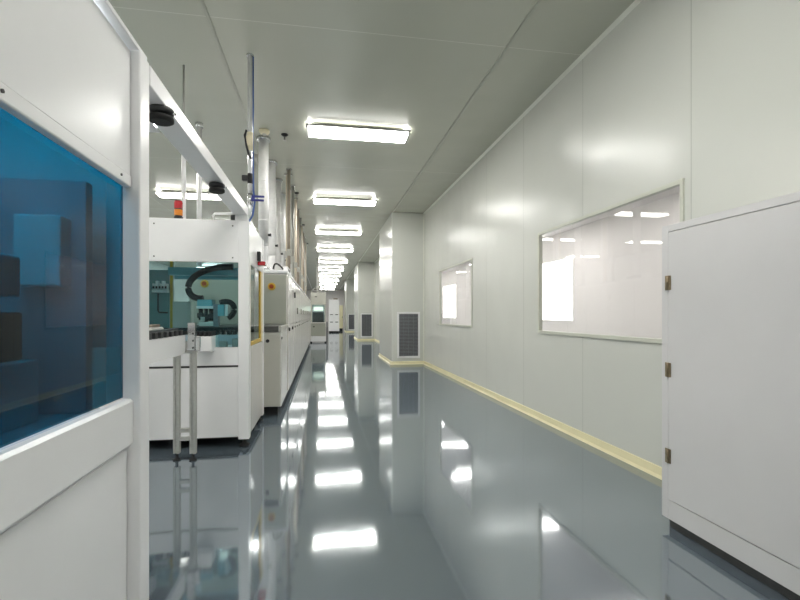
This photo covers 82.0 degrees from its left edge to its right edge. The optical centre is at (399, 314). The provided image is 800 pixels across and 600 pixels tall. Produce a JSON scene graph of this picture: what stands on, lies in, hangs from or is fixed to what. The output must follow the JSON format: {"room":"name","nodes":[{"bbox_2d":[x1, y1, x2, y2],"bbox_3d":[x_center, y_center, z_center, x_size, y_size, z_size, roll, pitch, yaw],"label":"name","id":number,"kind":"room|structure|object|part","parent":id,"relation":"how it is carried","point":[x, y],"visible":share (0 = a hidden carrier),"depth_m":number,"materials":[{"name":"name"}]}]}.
{"room":"clean room","nodes":[
{"label":"clean room","id":0,"kind":"room"},
{"bbox_2d":[149,261,188,300],"bbox_3d":[-11.714,-0.675,21.089,0.050,3.850,52.500,0,0,-10],"label":"wall","id":1,"kind":"structure","parent":0,"point":[180,294],"depth_m":25.83,"materials":[{"name":"ceramic"}]},
{"bbox_2d":[306,290,344,326],"bbox_3d":[-10.865,-0.675,47.883,10.580,3.850,0.050,0,0,-10],"label":"wall","id":2,"kind":"structure","parent":0,"point":[330,294],"depth_m":48.49,"materials":[{"name":"white paint"}]},
{"bbox_2d":[345,279,353,330],"bbox_3d":[-3.732,-0.674,34.943,0.839,3.849,2.550,0,0,-10],"label":"pillar","id":3,"kind":"structure","parent":0,"point":[349,284],"depth_m":33.67,"materials":[{"name":"paint"}]},
{"bbox_2d":[348,314,353,329],"bbox_3d":[-3.507,0.507,33.676,0.590,1.175,0.021,0,0,-10],"label":"grille","id":4,"kind":"object","parent":3,"relation":"attached to","point":[350,316],"visible":0.61,"depth_m":33.66,"materials":[{"name":"grey metal"}]},
{"bbox_2d":[354,262,373,338],"bbox_3d":[-1.869,-0.674,23.949,0.839,3.849,2.550,0,0,-10],"label":"pillar","id":5,"kind":"structure","parent":0,"point":[363,271],"depth_m":22.71,"materials":[{"name":"paint"}]},
{"bbox_2d":[361,313,372,336],"bbox_3d":[-1.644,0.507,22.683,0.590,1.175,0.021,0,0,-10],"label":"grille","id":6,"kind":"object","parent":5,"relation":"attached to","point":[366,318],"visible":1,"depth_m":22.69,"materials":[{"name":"grey metal"}]},
{"bbox_2d":[108,0,634,289],"bbox_3d":[-6.474,-2.650,21.977,10.680,0.100,52.600,0,0,-10],"label":"ceiling","id":7,"kind":"structure","parent":0,"point":[413,65],"depth_m":5.10,"materials":[{"name":"paint"}]},
{"bbox_2d":[154,190,180,197],"bbox_3d":[-4.777,-2.552,9.559,0.565,0.094,0.598,0,0,-10],"label":"ceiling lamp","id":8,"kind":"object","parent":7,"relation":"attached to","point":[177,194],"depth_m":9.57,"materials":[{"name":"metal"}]},
{"bbox_2d":[181,65,185,218],"bbox_3d":[-2.252,-1.748,4.791,0.100,1.705,0.100,0,0,-10],"label":"pole","id":9,"kind":"object","parent":7,"relation":"hanging from","point":[183,160],"visible":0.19,"depth_m":4.78,"materials":[{"name":"white metal"}]},
{"bbox_2d":[186,191,196,198],"bbox_3d":[-4.372,-2.552,9.626,0.342,0.094,0.596,0,0,-10],"label":"ceiling lamp","id":10,"kind":"object","parent":7,"relation":"attached to","point":[189,195],"depth_m":9.64,"materials":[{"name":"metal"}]},
{"bbox_2d":[195,122,202,266],"bbox_3d":[-2.720,-1.627,6.233,0.100,1.944,0.100,0,0,-10],"label":"pole","id":11,"kind":"object","parent":7,"relation":"hanging from","point":[199,125],"visible":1,"depth_m":6.20,"materials":[{"name":"silver metal"}]},
{"bbox_2d":[254,153,257,165],"bbox_3d":[-4.131,-2.517,18.267,0.070,0.164,22.600,0,0,-10],"label":"pipe","id":12,"kind":"object","parent":7,"relation":"hanging from","point":[255,154],"visible":0.12,"depth_m":7.17,"materials":[{"name":"silver metal"}]},
{"bbox_2d":[259,128,269,135],"bbox_3d":[-1.908,-2.564,6.472,0.150,0.069,0.150,0,0,-10],"label":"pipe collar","id":13,"kind":"object","parent":7,"relation":"attached to","point":[263,131],"visible":1,"depth_m":6.43,"materials":[{"name":"beige plastic"}]},
{"bbox_2d":[281,133,287,140],"bbox_3d":[-1.659,-2.554,6.616,0.100,0.089,0.100,0,0,-10],"label":"sprinkler","id":14,"kind":"object","parent":7,"relation":"attached to","point":[284,135],"visible":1,"depth_m":6.59,"materials":[{"name":"black metal"}]},
{"bbox_2d":[319,279,338,280],"bbox_3d":[-5.182,-2.552,33.566,1.420,0.094,0.400,0,0,-10],"label":"ceiling lamp","id":15,"kind":"object","parent":7,"relation":"attached to","point":[320,279],"visible":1,"depth_m":33.45,"materials":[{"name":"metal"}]},
{"bbox_2d":[319,268,343,270],"bbox_3d":[-3.869,-2.552,25.817,1.420,0.094,0.400,0,0,-10],"label":"ceiling lamp","id":16,"kind":"object","parent":7,"relation":"attached to","point":[323,269],"visible":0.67,"depth_m":25.70,"materials":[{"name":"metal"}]},
{"bbox_2d":[319,260,347,262],"bbox_3d":[-3.212,-2.552,21.942,1.420,0.094,0.400,0,0,-10],"label":"ceiling lamp","id":17,"kind":"object","parent":7,"relation":"attached to","point":[320,261],"visible":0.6,"depth_m":21.86,"materials":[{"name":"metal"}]},
{"bbox_2d":[319,261,346,262],"bbox_3d":[-3.212,-2.530,21.942,1.360,0.049,0.368,0,0,-10],"label":"diffuser","id":18,"kind":"object","parent":17,"relation":"attached to","point":[319,261],"depth_m":21.90,"materials":[{"name":"white plastic"}]},
{"bbox_2d":[317,248,352,251],"bbox_3d":[-2.555,-2.552,18.067,1.420,0.094,0.400,0,0,-10],"label":"ceiling lamp","id":19,"kind":"object","parent":7,"relation":"attached to","point":[319,249],"visible":1,"depth_m":17.93,"materials":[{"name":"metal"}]},
{"bbox_2d":[315,230,361,234],"bbox_3d":[-1.898,-2.552,14.192,1.420,0.094,0.400,0,0,-10],"label":"ceiling lamp","id":20,"kind":"object","parent":7,"relation":"attached to","point":[334,232],"visible":1,"depth_m":14.09,"materials":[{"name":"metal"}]},
{"bbox_2d":[312,197,376,205],"bbox_3d":[-1.242,-2.552,10.318,1.420,0.094,0.400,0,0,-10],"label":"ceiling lamp","id":21,"kind":"object","parent":7,"relation":"attached to","point":[316,200],"visible":1,"depth_m":10.22,"materials":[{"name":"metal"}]},
{"bbox_3d":[-1.242,-2.582,10.318,1.220,0.034,0.180,0,0,-10],"label":"plate","id":22,"kind":"part","parent":21,"relation":"part of","materials":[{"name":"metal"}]},
{"bbox_2d":[306,123,410,143],"bbox_3d":[-0.585,-2.552,6.443,1.420,0.094,0.400,0,0,-10],"label":"ceiling lamp","id":23,"kind":"object","parent":7,"relation":"attached to","point":[312,129],"visible":1,"depth_m":6.35,"materials":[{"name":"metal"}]},
{"bbox_2d":[200,0,541,289],"bbox_3d":[-3.412,-2.595,22.496,2.782,0.010,52.500,0,0,-10],"label":"trim","id":24,"kind":"structure","parent":7,"relation":"attached to","point":[537,3],"depth_m":4.92,"materials":[{"name":"white metal"}]},
{"bbox_2d":[380,212,422,360],"bbox_3d":[-0.006,-0.674,12.956,0.839,3.849,2.550,0,0,-10],"label":"pillar","id":25,"kind":"structure","parent":0,"point":[401,235],"depth_m":11.73,"materials":[{"name":"paint"}]},
{"bbox_2d":[397,312,419,357],"bbox_3d":[0.220,0.507,11.690,0.590,1.175,0.021,0,0,-10],"label":"grille","id":26,"kind":"object","parent":25,"relation":"attached to","point":[408,323],"visible":1,"depth_m":11.69,"materials":[{"name":"grey metal"}]},
{"bbox_2d":[149,327,790,599],"bbox_3d":[-4.921,1.300,22.240,13.830,0.100,52.600,0,0,-10],"label":"floor","id":27,"kind":"structure","parent":0,"point":[372,478],"depth_m":2.99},
{"bbox_2d":[0,0,148,599],"bbox_3d":[-1.600,0.098,0.459,1.625,2.305,2.640,0,0,-10],"label":"machine","id":28,"kind":"object","parent":27,"relation":"on","point":[74,79],"visible":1,"depth_m":1.39,"materials":[{"name":"white metal"}]},
{"bbox_3d":[-0.867,0.834,0.582,0.025,0.633,2.434,0,0,-10],"label":"panel","id":29,"kind":"part","parent":28,"relation":"part of","materials":[{"name":"white metal"}]},
{"bbox_3d":[-0.854,-0.760,0.585,0.031,0.530,2.434,0,0,-10],"label":"panel","id":30,"kind":"part","parent":28,"relation":"part of","materials":[{"name":"white metal"}]},
{"bbox_3d":[-1.597,-1.046,0.460,1.585,0.019,2.620,0,0,-10],"label":"roof panel","id":31,"kind":"part","parent":28,"relation":"part of","materials":[{"name":"white metal"}]},
{"bbox_3d":[-1.060,0.072,1.839,0.075,2.215,0.100,0,0,-10],"label":"corner post","id":32,"kind":"part","parent":28,"relation":"part of","materials":[{"name":"white metal"}]},
{"bbox_2d":[149,322,200,460],"bbox_3d":[-1.744,0.657,3.001,0.365,1.185,2.300,0,0,-10],"label":"conveyor","id":33,"kind":"object","parent":27,"relation":"on","point":[164,344],"visible":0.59,"depth_m":3.94,"materials":[{"name":"white metal"}]},
{"bbox_3d":[-1.728,0.122,2.882,0.045,0.018,2.060,0,0,-10],"label":"guide rail","id":34,"kind":"part","parent":33,"relation":"part of","materials":[{"name":"black plastic"}]},
{"bbox_3d":[-1.667,0.250,2.892,0.030,0.160,2.060,0,0,-10],"label":"plate","id":35,"kind":"part","parent":33,"relation":"part of","materials":[{"name":"white metal"}]},
{"bbox_3d":[-1.925,0.762,3.969,0.052,0.859,0.052,0,0,-10],"label":"leg","id":36,"kind":"part","parent":33,"relation":"part of","materials":[{"name":"metal"}]},
{"bbox_3d":[-1.782,0.760,3.963,0.052,0.864,0.052,0,0,-10],"label":"leg","id":37,"kind":"part","parent":33,"relation":"part of","materials":[{"name":"metal"}]},
{"bbox_2d":[101,212,265,446],"bbox_3d":[-2.299,0.132,4.722,1.745,2.236,1.240,0,0,-10],"label":"machine","id":38,"kind":"object","parent":27,"relation":"on","point":[230,378],"visible":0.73,"depth_m":4.34,"materials":[{"name":"white metal"}]},
{"bbox_3d":[-2.255,0.823,4.238,1.470,0.655,0.030,0,0,-10],"label":"panel","id":39,"kind":"part","parent":38,"relation":"part of","materials":[{"name":"white metal"}]},
{"bbox_3d":[-2.587,-0.261,5.226,0.045,1.219,0.050,0,0,-10],"label":"post","id":40,"kind":"part","parent":38,"relation":"part of","materials":[{"name":"metal"}]},
{"bbox_2d":[174,200,182,218],"bbox_3d":[-2.168,-1.006,4.501,0.084,0.223,0.084,0,0,-10],"label":"signal light","id":41,"kind":"object","parent":38,"relation":"on","point":[178,205],"visible":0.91,"depth_m":4.47,"materials":[{"name":"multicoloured plastic"}]},
{"bbox_3d":[-2.255,0.390,4.239,1.470,0.170,0.028,0,0,-10],"label":"sill panel","id":42,"kind":"part","parent":38,"relation":"part of","materials":[{"name":"white metal"}]},
{"bbox_3d":[-2.254,-0.694,4.232,1.470,0.392,0.022,0,0,-10],"label":"header panel","id":43,"kind":"part","parent":38,"relation":"part of","materials":[{"name":"white metal"}]},
{"bbox_3d":[-2.262,1.149,4.282,1.470,0.038,0.040,0,0,-10],"label":"rail","id":44,"kind":"part","parent":38,"relation":"part of","materials":[{"name":"metal"}]},
{"bbox_2d":[149,65,248,220],"bbox_3d":[-1.339,-0.960,3.156,0.275,0.150,2.570,0,0,-10],"label":"overhead beam","id":45,"kind":"structure","parent":38,"relation":"attached to","point":[164,112],"depth_m":2.56,"materials":[{"name":"white metal"}]},
{"bbox_3d":[-1.250,-0.945,2.121,0.104,0.010,0.500,0,0,-10],"label":"mounting plate","id":46,"kind":"part","parent":45,"relation":"part of","materials":[{"name":"white metal"}]},
{"bbox_3d":[-1.958,0.065,4.673,0.140,0.090,0.130,0,0,-10],"label":"gripper plate","id":47,"kind":"part","parent":38,"relation":"part of","materials":[{"name":"metal"}]},
{"bbox_3d":[-2.345,-0.886,4.770,1.650,0.016,1.110,0,0,-10],"label":"roof panel","id":48,"kind":"part","parent":38,"relation":"part of","materials":[{"name":"white metal"}]},
{"bbox_3d":[-2.136,-0.440,5.323,0.873,0.060,0.050,0,0,-10],"label":"rail","id":49,"kind":"part","parent":38,"relation":"part of","materials":[{"name":"grey metal"}]},
{"bbox_3d":[-1.669,-0.938,4.403,0.253,0.097,0.024,0,0,-10],"label":"roof handle","id":50,"kind":"part","parent":38,"relation":"part of","materials":[{"name":"silver metal"}]},
{"bbox_3d":[-1.485,0.142,4.394,0.100,2.065,0.100,0,0,-10],"label":"corner post","id":51,"kind":"part","parent":38,"relation":"part of","materials":[{"name":"white metal"}]},
{"bbox_2d":[242,53,264,221],"bbox_3d":[-1.460,-1.744,4.574,0.207,1.710,0.144,0,0,-25],"label":"supply pipe","id":52,"kind":"object","parent":38,"relation":"attached to","point":[249,139],"visible":0.92,"depth_m":4.57,"materials":[{"name":"metal"}]},
{"bbox_3d":[-1.410,-1.157,4.569,0.125,0.059,0.020,0,0,-10],"label":"lever","id":53,"kind":"part","parent":52,"relation":"part of","materials":[{"name":"blue plastic"}]},
{"bbox_3d":[-1.540,0.728,4.907,0.024,0.845,0.930,0,0,-10],"label":"panel","id":54,"kind":"part","parent":38,"relation":"part of","materials":[{"name":"white metal"}]},
{"bbox_3d":[-1.657,0.142,5.409,0.100,2.065,0.100,0,0,-10],"label":"corner post","id":55,"kind":"part","parent":38,"relation":"part of","materials":[{"name":"white metal"}]},
{"bbox_3d":[-1.504,-0.556,5.014,0.079,0.043,0.130,0,0,-10],"label":"knob","id":56,"kind":"part","parent":38,"relation":"part of","materials":[{"name":"red plastic"}]},
{"bbox_2d":[189,270,295,414],"bbox_3d":[-2.328,0.300,6.825,1.390,1.900,2.552,0,0,-10],"label":"machine","id":57,"kind":"object","parent":27,"relation":"on","point":[279,286],"visible":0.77,"depth_m":6.53,"materials":[{"name":"white metal"}]},
{"bbox_3d":[-2.615,-0.225,6.514,0.680,0.710,0.020,0,0,-10],"label":"panel","id":58,"kind":"part","parent":57,"relation":"part of","materials":[{"name":"metal"}]},
{"bbox_2d":[256,135,270,269],"bbox_3d":[-1.995,-1.627,6.742,0.210,1.944,0.200,0,0,-10],"label":"duct","id":59,"kind":"object","parent":57,"relation":"on","point":[263,141],"visible":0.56,"depth_m":6.68,"materials":[{"name":"silver metal"}]},
{"bbox_3d":[-1.963,-0.225,6.625,0.633,0.710,0.020,0,0,-10],"label":"panel","id":60,"kind":"part","parent":57,"relation":"part of","materials":[{"name":"white metal"}]},
{"bbox_2d":[268,159,277,269],"bbox_3d":[-2.170,-1.627,7.777,0.210,1.944,0.200,0,0,-10],"label":"duct","id":61,"kind":"object","parent":57,"relation":"on","point":[272,246],"visible":0.61,"depth_m":7.71,"materials":[{"name":"silver metal"}]},
{"bbox_2d":[286,168,291,273],"bbox_3d":[-1.974,-1.627,8.175,0.101,1.944,0.101,0,0,-10],"label":"riser pipe","id":62,"kind":"object","parent":57,"relation":"on","point":[288,170],"visible":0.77,"depth_m":8.15,"materials":[{"name":"silver metal"}]},
{"bbox_3d":[-1.696,0.625,7.066,0.018,0.950,0.720,0,0,-10],"label":"door","id":63,"kind":"part","parent":57,"relation":"part of","materials":[{"name":"white metal"}]},
{"bbox_3d":[-1.696,-0.220,7.066,0.018,0.700,0.720,0,0,-10],"label":"door","id":64,"kind":"part","parent":57,"relation":"part of","materials":[{"name":"white metal"}]},
{"bbox_3d":[-1.822,0.625,7.810,0.018,0.950,0.750,0,0,-10],"label":"door","id":65,"kind":"part","parent":57,"relation":"part of","materials":[{"name":"white metal"}]},
{"bbox_3d":[-1.822,-0.220,7.810,0.018,0.700,0.750,0,0,-10],"label":"door","id":66,"kind":"part","parent":57,"relation":"part of","materials":[{"name":"white metal"}]},
{"bbox_2d":[293,280,298,373],"bbox_3d":[-2.671,0.305,8.850,1.390,1.890,1.544,0,0,-10],"label":"tall cabinet","id":67,"kind":"object","parent":27,"relation":"on","point":[296,322],"visible":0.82,"depth_m":8.81,"materials":[{"name":"white metal"}]},
{"bbox_2d":[275,178,282,269],"bbox_3d":[-2.346,-1.627,8.812,0.210,1.944,0.200,0,0,-10],"label":"duct","id":68,"kind":"object","parent":67,"relation":"on","point":[279,181],"visible":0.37,"depth_m":8.75,"materials":[{"name":"silver metal"}]},
{"bbox_2d":[284,173,291,265],"bbox_3d":[-2.067,-1.627,8.484,0.144,1.944,0.144,0,0,-10],"label":"riser pipe","id":69,"kind":"object","parent":67,"relation":"on","point":[285,174],"visible":0.34,"depth_m":8.45,"materials":[{"name":"silver metal"}]},
{"bbox_2d":[291,184,294,277],"bbox_3d":[-2.149,-1.627,9.210,0.101,1.944,0.101,0,0,-10],"label":"riser pipe","id":70,"kind":"object","parent":67,"relation":"on","point":[292,185],"visible":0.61,"depth_m":9.19,"materials":[{"name":"silver metal"}]},
{"bbox_3d":[-1.953,0.625,8.582,0.018,0.950,0.735,0,0,-10],"label":"door","id":71,"kind":"part","parent":67,"relation":"part of","materials":[{"name":"white metal"}]},
{"bbox_3d":[-1.953,-0.220,8.582,0.018,0.700,0.735,0,0,-10],"label":"door","id":72,"kind":"part","parent":67,"relation":"part of","materials":[{"name":"white metal"}]},
{"bbox_3d":[-2.082,0.625,9.346,0.018,0.950,0.735,0,0,-10],"label":"door","id":73,"kind":"part","parent":67,"relation":"part of","materials":[{"name":"white metal"}]},
{"bbox_3d":[-2.082,-0.220,9.346,0.018,0.700,0.735,0,0,-10],"label":"door","id":74,"kind":"part","parent":67,"relation":"part of","materials":[{"name":"white metal"}]},
{"bbox_2d":[298,286,301,365],"bbox_3d":[-2.930,0.305,10.378,1.390,1.890,1.544,0,0,-10],"label":"tall cabinet","id":75,"kind":"object","parent":27,"relation":"on","point":[299,287],"visible":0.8,"depth_m":10.45,"materials":[{"name":"white metal"}]},
{"bbox_2d":[281,192,285,269],"bbox_3d":[-2.521,-1.627,9.847,0.210,1.944,0.200,0,0,-10],"label":"duct","id":76,"kind":"object","parent":75,"relation":"on","point":[283,195],"visible":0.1,"depth_m":9.79,"materials":[{"name":"silver metal"}]},
{"bbox_2d":[285,204,285,265],"bbox_3d":[-2.696,-1.627,10.882,0.210,1.944,0.200,0,0,-10],"label":"duct","id":77,"kind":"object","parent":75,"relation":"on","point":[285,204],"visible":0.02,"depth_m":10.81,"materials":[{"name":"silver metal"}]},
{"bbox_2d":[294,198,297,281],"bbox_3d":[-2.325,-1.627,10.246,0.101,1.944,0.101,0,0,-10],"label":"riser pipe","id":78,"kind":"object","parent":75,"relation":"on","point":[295,199],"visible":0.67,"depth_m":10.23,"materials":[{"name":"silver metal"}]},
{"bbox_3d":[-2.212,0.625,10.110,0.018,0.950,0.735,0,0,-10],"label":"door","id":79,"kind":"part","parent":75,"relation":"part of","materials":[{"name":"white metal"}]},
{"bbox_3d":[-2.212,-0.220,10.110,0.018,0.700,0.735,0,0,-10],"label":"door","id":80,"kind":"part","parent":75,"relation":"part of","materials":[{"name":"white metal"}]},
{"bbox_3d":[-2.341,0.625,10.874,0.018,0.950,0.735,0,0,-10],"label":"door","id":81,"kind":"part","parent":75,"relation":"part of","materials":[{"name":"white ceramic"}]},
{"bbox_2d":[301,290,303,358],"bbox_3d":[-3.190,0.305,11.906,1.390,1.890,1.544,0,0,-10],"label":"tall cabinet","id":82,"kind":"object","parent":27,"relation":"on","point":[302,320],"visible":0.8,"depth_m":11.66,"materials":[{"name":"white metal"}]},
{"bbox_2d":[297,209,299,284],"bbox_3d":[-2.500,-1.627,11.281,0.101,1.944,0.101,0,0,-10],"label":"riser pipe","id":83,"kind":"object","parent":82,"relation":"on","point":[298,210],"visible":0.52,"depth_m":11.25,"materials":[{"name":"silver metal"}]},
{"bbox_2d":[299,218,301,286],"bbox_3d":[-2.676,-1.627,12.316,0.101,1.944,0.101,0,0,-10],"label":"riser pipe","id":84,"kind":"object","parent":82,"relation":"on","point":[299,218],"visible":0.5,"depth_m":12.29,"materials":[{"name":"silver metal"}]},
{"bbox_3d":[-2.471,0.625,11.638,0.018,0.950,0.735,0,0,-10],"label":"door","id":85,"kind":"part","parent":82,"relation":"part of","materials":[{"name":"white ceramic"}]},
{"bbox_3d":[-2.600,0.625,12.402,0.018,0.950,0.735,0,0,-10],"label":"door","id":86,"kind":"part","parent":82,"relation":"part of","materials":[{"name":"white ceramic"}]},
{"bbox_2d":[304,293,305,353],"bbox_3d":[-3.449,0.305,13.435,1.390,1.890,1.544,0,0,-10],"label":"tall cabinet","id":87,"kind":"object","parent":27,"relation":"on","point":[304,293],"visible":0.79,"depth_m":13.02,"materials":[{"name":"white metal"}]},
{"bbox_2d":[301,225,302,289],"bbox_3d":[-2.851,-1.627,13.351,0.101,1.944,0.101,0,0,-10],"label":"riser pipe","id":88,"kind":"object","parent":87,"relation":"on","point":[301,225],"visible":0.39,"depth_m":13.32,"materials":[{"name":"silver metal"}]},
{"bbox_3d":[-2.730,0.625,13.166,0.018,0.950,0.735,0,0,-10],"label":"door","id":89,"kind":"part","parent":87,"relation":"part of","materials":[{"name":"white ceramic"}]},
{"bbox_3d":[-2.859,0.625,13.931,0.018,0.950,0.735,0,0,-10],"label":"door","id":90,"kind":"part","parent":87,"relation":"part of","materials":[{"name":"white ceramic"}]},
{"bbox_2d":[306,295,307,349],"bbox_3d":[-3.708,0.305,14.963,1.390,1.890,1.544,0,0,-10],"label":"tall cabinet","id":91,"kind":"object","parent":27,"relation":"on","point":[306,295],"visible":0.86,"depth_m":14.80,"materials":[{"name":"white metal"}]},
{"bbox_2d":[303,232,304,290],"bbox_3d":[-3.027,-1.627,14.386,0.101,1.944,0.101,0,0,-10],"label":"riser pipe","id":92,"kind":"object","parent":91,"relation":"on","point":[303,232],"visible":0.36,"depth_m":14.36,"materials":[{"name":"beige metal"}]},
{"bbox_2d":[304,237,305,292],"bbox_3d":[-3.202,-1.627,15.422,0.101,1.944,0.101,0,0,-10],"label":"riser pipe","id":93,"kind":"object","parent":91,"relation":"on","point":[304,237],"visible":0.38,"depth_m":15.40,"materials":[{"name":"silver metal"}]},
{"bbox_2d":[307,297,308,344],"bbox_3d":[-3.967,0.305,16.491,1.390,1.890,1.544,0,0,-10],"label":"tall cabinet","id":94,"kind":"object","parent":27,"relation":"on","point":[307,297],"visible":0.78,"depth_m":16.63,"materials":[{"name":"white metal"}]},
{"bbox_2d":[305,242,306,293],"bbox_3d":[-3.378,-1.627,16.457,0.101,1.944,0.101,0,0,-10],"label":"riser pipe","id":95,"kind":"object","parent":94,"relation":"on","point":[305,242],"visible":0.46,"depth_m":16.43,"materials":[{"name":"silver metal"}]},
{"bbox_2d":[309,299,309,342],"bbox_3d":[-4.226,0.305,18.019,1.390,1.890,1.544,0,0,-10],"label":"tall cabinet","id":96,"kind":"object","parent":27,"relation":"on","point":[309,299],"visible":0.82,"depth_m":17.95,"materials":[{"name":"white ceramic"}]},
{"bbox_2d":[310,300,310,340],"bbox_3d":[-4.485,0.305,19.547,1.390,1.890,1.544,0,0,-10],"label":"tall cabinet","id":97,"kind":"object","parent":27,"relation":"on","point":[310,300],"visible":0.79,"depth_m":19.50,"materials":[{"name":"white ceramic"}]},
{"bbox_2d":[310,292,326,342],"bbox_3d":[-3.704,0.120,21.022,0.762,2.260,0.910,0,0,-10],"label":"station","id":98,"kind":"object","parent":27,"relation":"on","point":[318,300],"visible":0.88,"depth_m":20.66,"materials":[{"name":"white metal"}]},
{"bbox_2d":[310,292,325,304],"bbox_3d":[-3.734,-0.741,21.043,0.690,0.539,0.858,0,0,-10],"label":"panel","id":99,"kind":"object","parent":98,"relation":"attached to","point":[317,298],"depth_m":20.63,"materials":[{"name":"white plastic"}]},
{"bbox_2d":[310,258,326,291],"bbox_3d":[-3.725,-1.807,21.074,0.769,1.584,0.100,0,0,-10],"label":"mast","id":100,"kind":"object","parent":98,"relation":"on","point":[317,286],"visible":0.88,"depth_m":21.04,"materials":[{"name":"white metal"}]},
{"bbox_3d":[-3.776,-0.285,21.288,0.430,0.170,0.240,0,0,-10],"label":"lit panel","id":101,"kind":"part","parent":98,"relation":"part of","materials":[{"name":"white glass"}]},
{"bbox_3d":[-3.735,1.070,21.047,0.670,0.240,0.850,0,0,-10],"label":"drawer","id":102,"kind":"part","parent":98,"relation":"part of","materials":[{"name":"white metal"}]},
{"bbox_2d":[329,300,338,332],"bbox_3d":[-4.730,0.075,32.963,0.750,2.350,0.620,0,0,-10],"label":"storage cabinet","id":103,"kind":"object","parent":27,"relation":"on","point":[333,304],"visible":1,"depth_m":32.68,"materials":[{"name":"white metal"}]},
{"bbox_3d":[-4.866,-0.590,32.656,0.360,0.980,0.020,0,0,-10],"label":"door","id":104,"kind":"part","parent":103,"relation":"part of","materials":[{"name":"white metal"}]},
{"bbox_3d":[-4.866,0.175,32.656,0.360,0.510,0.020,0,0,-10],"label":"door","id":105,"kind":"part","parent":103,"relation":"part of","materials":[{"name":"white metal"}]},
{"bbox_3d":[-4.866,0.790,32.656,0.360,0.680,0.020,0,0,-10],"label":"door","id":106,"kind":"part","parent":103,"relation":"part of","materials":[{"name":"white metal"}]},
{"bbox_3d":[-4.501,-0.590,32.718,0.360,0.980,0.020,0,0,-10],"label":"door","id":107,"kind":"part","parent":103,"relation":"part of","materials":[{"name":"white metal"}]},
{"bbox_3d":[-4.501,0.175,32.718,0.360,0.510,0.020,0,0,-10],"label":"door","id":108,"kind":"part","parent":103,"relation":"part of","materials":[{"name":"white metal"}]},
{"bbox_3d":[-4.501,0.790,32.718,0.360,0.680,0.020,0,0,-10],"label":"door","id":109,"kind":"part","parent":103,"relation":"part of","materials":[{"name":"white metal"}]},
{"bbox_2d":[339,305,342,330],"bbox_3d":[-4.682,0.250,36.361,0.320,2.000,0.535,0,0,-10],"label":"locker","id":110,"kind":"object","parent":27,"relation":"on","point":[340,306],"visible":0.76,"depth_m":36.12,"materials":[{"name":"beige metal"}]},
{"bbox_2d":[662,191,799,599],"bbox_3d":[1.976,0.362,1.851,0.585,1.775,1.890,0,0,-10],"label":"cabinet","id":111,"kind":"object","parent":27,"relation":"on","point":[731,277],"visible":1,"depth_m":2.25,"materials":[{"name":"white metal"}]},
{"bbox_2d":[442,192,679,338],"bbox_3d":[3.491,-0.350,13.270,0.120,3.200,27.000,0,0,-10],"label":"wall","id":112,"kind":"structure","parent":0,"point":[618,257],"depth_m":9.00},
{"bbox_2d":[443,283,455,318],"bbox_3d":[2.254,-0.595,20.541,0.130,1.510,2.150,0,0,-10],"label":"window","id":113,"kind":"structure","parent":112,"relation":"in","point":[449,291],"depth_m":20.72,"materials":[{"name":"white"}]},
{"bbox_2d":[542,255,573,321],"bbox_3d":[3.794,-0.595,11.455,0.130,1.510,2.180,0,0,-10],"label":"window","id":114,"kind":"structure","parent":112,"relation":"in","point":[557,274],"depth_m":11.17,"materials":[{"name":"white glass"}]},
{"bbox_2d":[442,186,679,273],"bbox_3d":[2.019,-2.000,13.071,3.090,0.100,27.100,0,0,-10],"label":"ceiling","id":115,"kind":"structure","parent":0,"point":[675,190],"depth_m":8.75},
{"bbox_2d":[375,0,799,466],"bbox_3d":[-1.234,-0.675,22.865,0.050,3.850,52.500,0,0,-10],"label":"wall","id":116,"kind":"structure","parent":0,"point":[705,93],"depth_m":4.10,"materials":[{"name":"paint"}]},
{"bbox_2d":[374,214,423,360],"bbox_3d":[-1.258,-0.700,22.754,0.035,3.740,22.312,0,0,-10],"label":"trim","id":117,"kind":"structure","parent":116,"relation":"attached to","point":[423,214],"depth_m":11.75,"materials":[{"name":"metal"}]},
{"bbox_2d":[439,258,471,327],"bbox_3d":[1.077,-0.385,9.123,0.048,1.210,2.270,0,0,-10],"label":"window","id":118,"kind":"structure","parent":116,"relation":"in","point":[468,260],"depth_m":9.21,"materials":[{"name":"white metal"}]},
{"bbox_2d":[344,330,661,479],"bbox_3d":[-1.694,1.211,22.787,0.885,0.078,52.500,0,0,-10],"label":"baseboard","id":119,"kind":"structure","parent":116,"relation":"attached to","point":[644,465],"depth_m":4.97,"materials":[{"name":"beige plastic"}]},
{"bbox_2d":[374,0,641,262],"bbox_3d":[-1.273,-2.585,22.859,0.030,0.030,52.500,0,0,-10],"label":"trim","id":120,"kind":"structure","parent":116,"relation":"attached to","point":[635,3],"depth_m":5.08,"materials":[{"name":"metal"}]},
{"bbox_2d":[538,178,684,343],"bbox_3d":[1.870,-0.385,4.440,0.048,1.210,2.270,0,0,-10],"label":"window","id":121,"kind":"structure","parent":116,"relation":"in","point":[681,182],"depth_m":4.24,"materials":[{"name":"white metal"}]}
]}

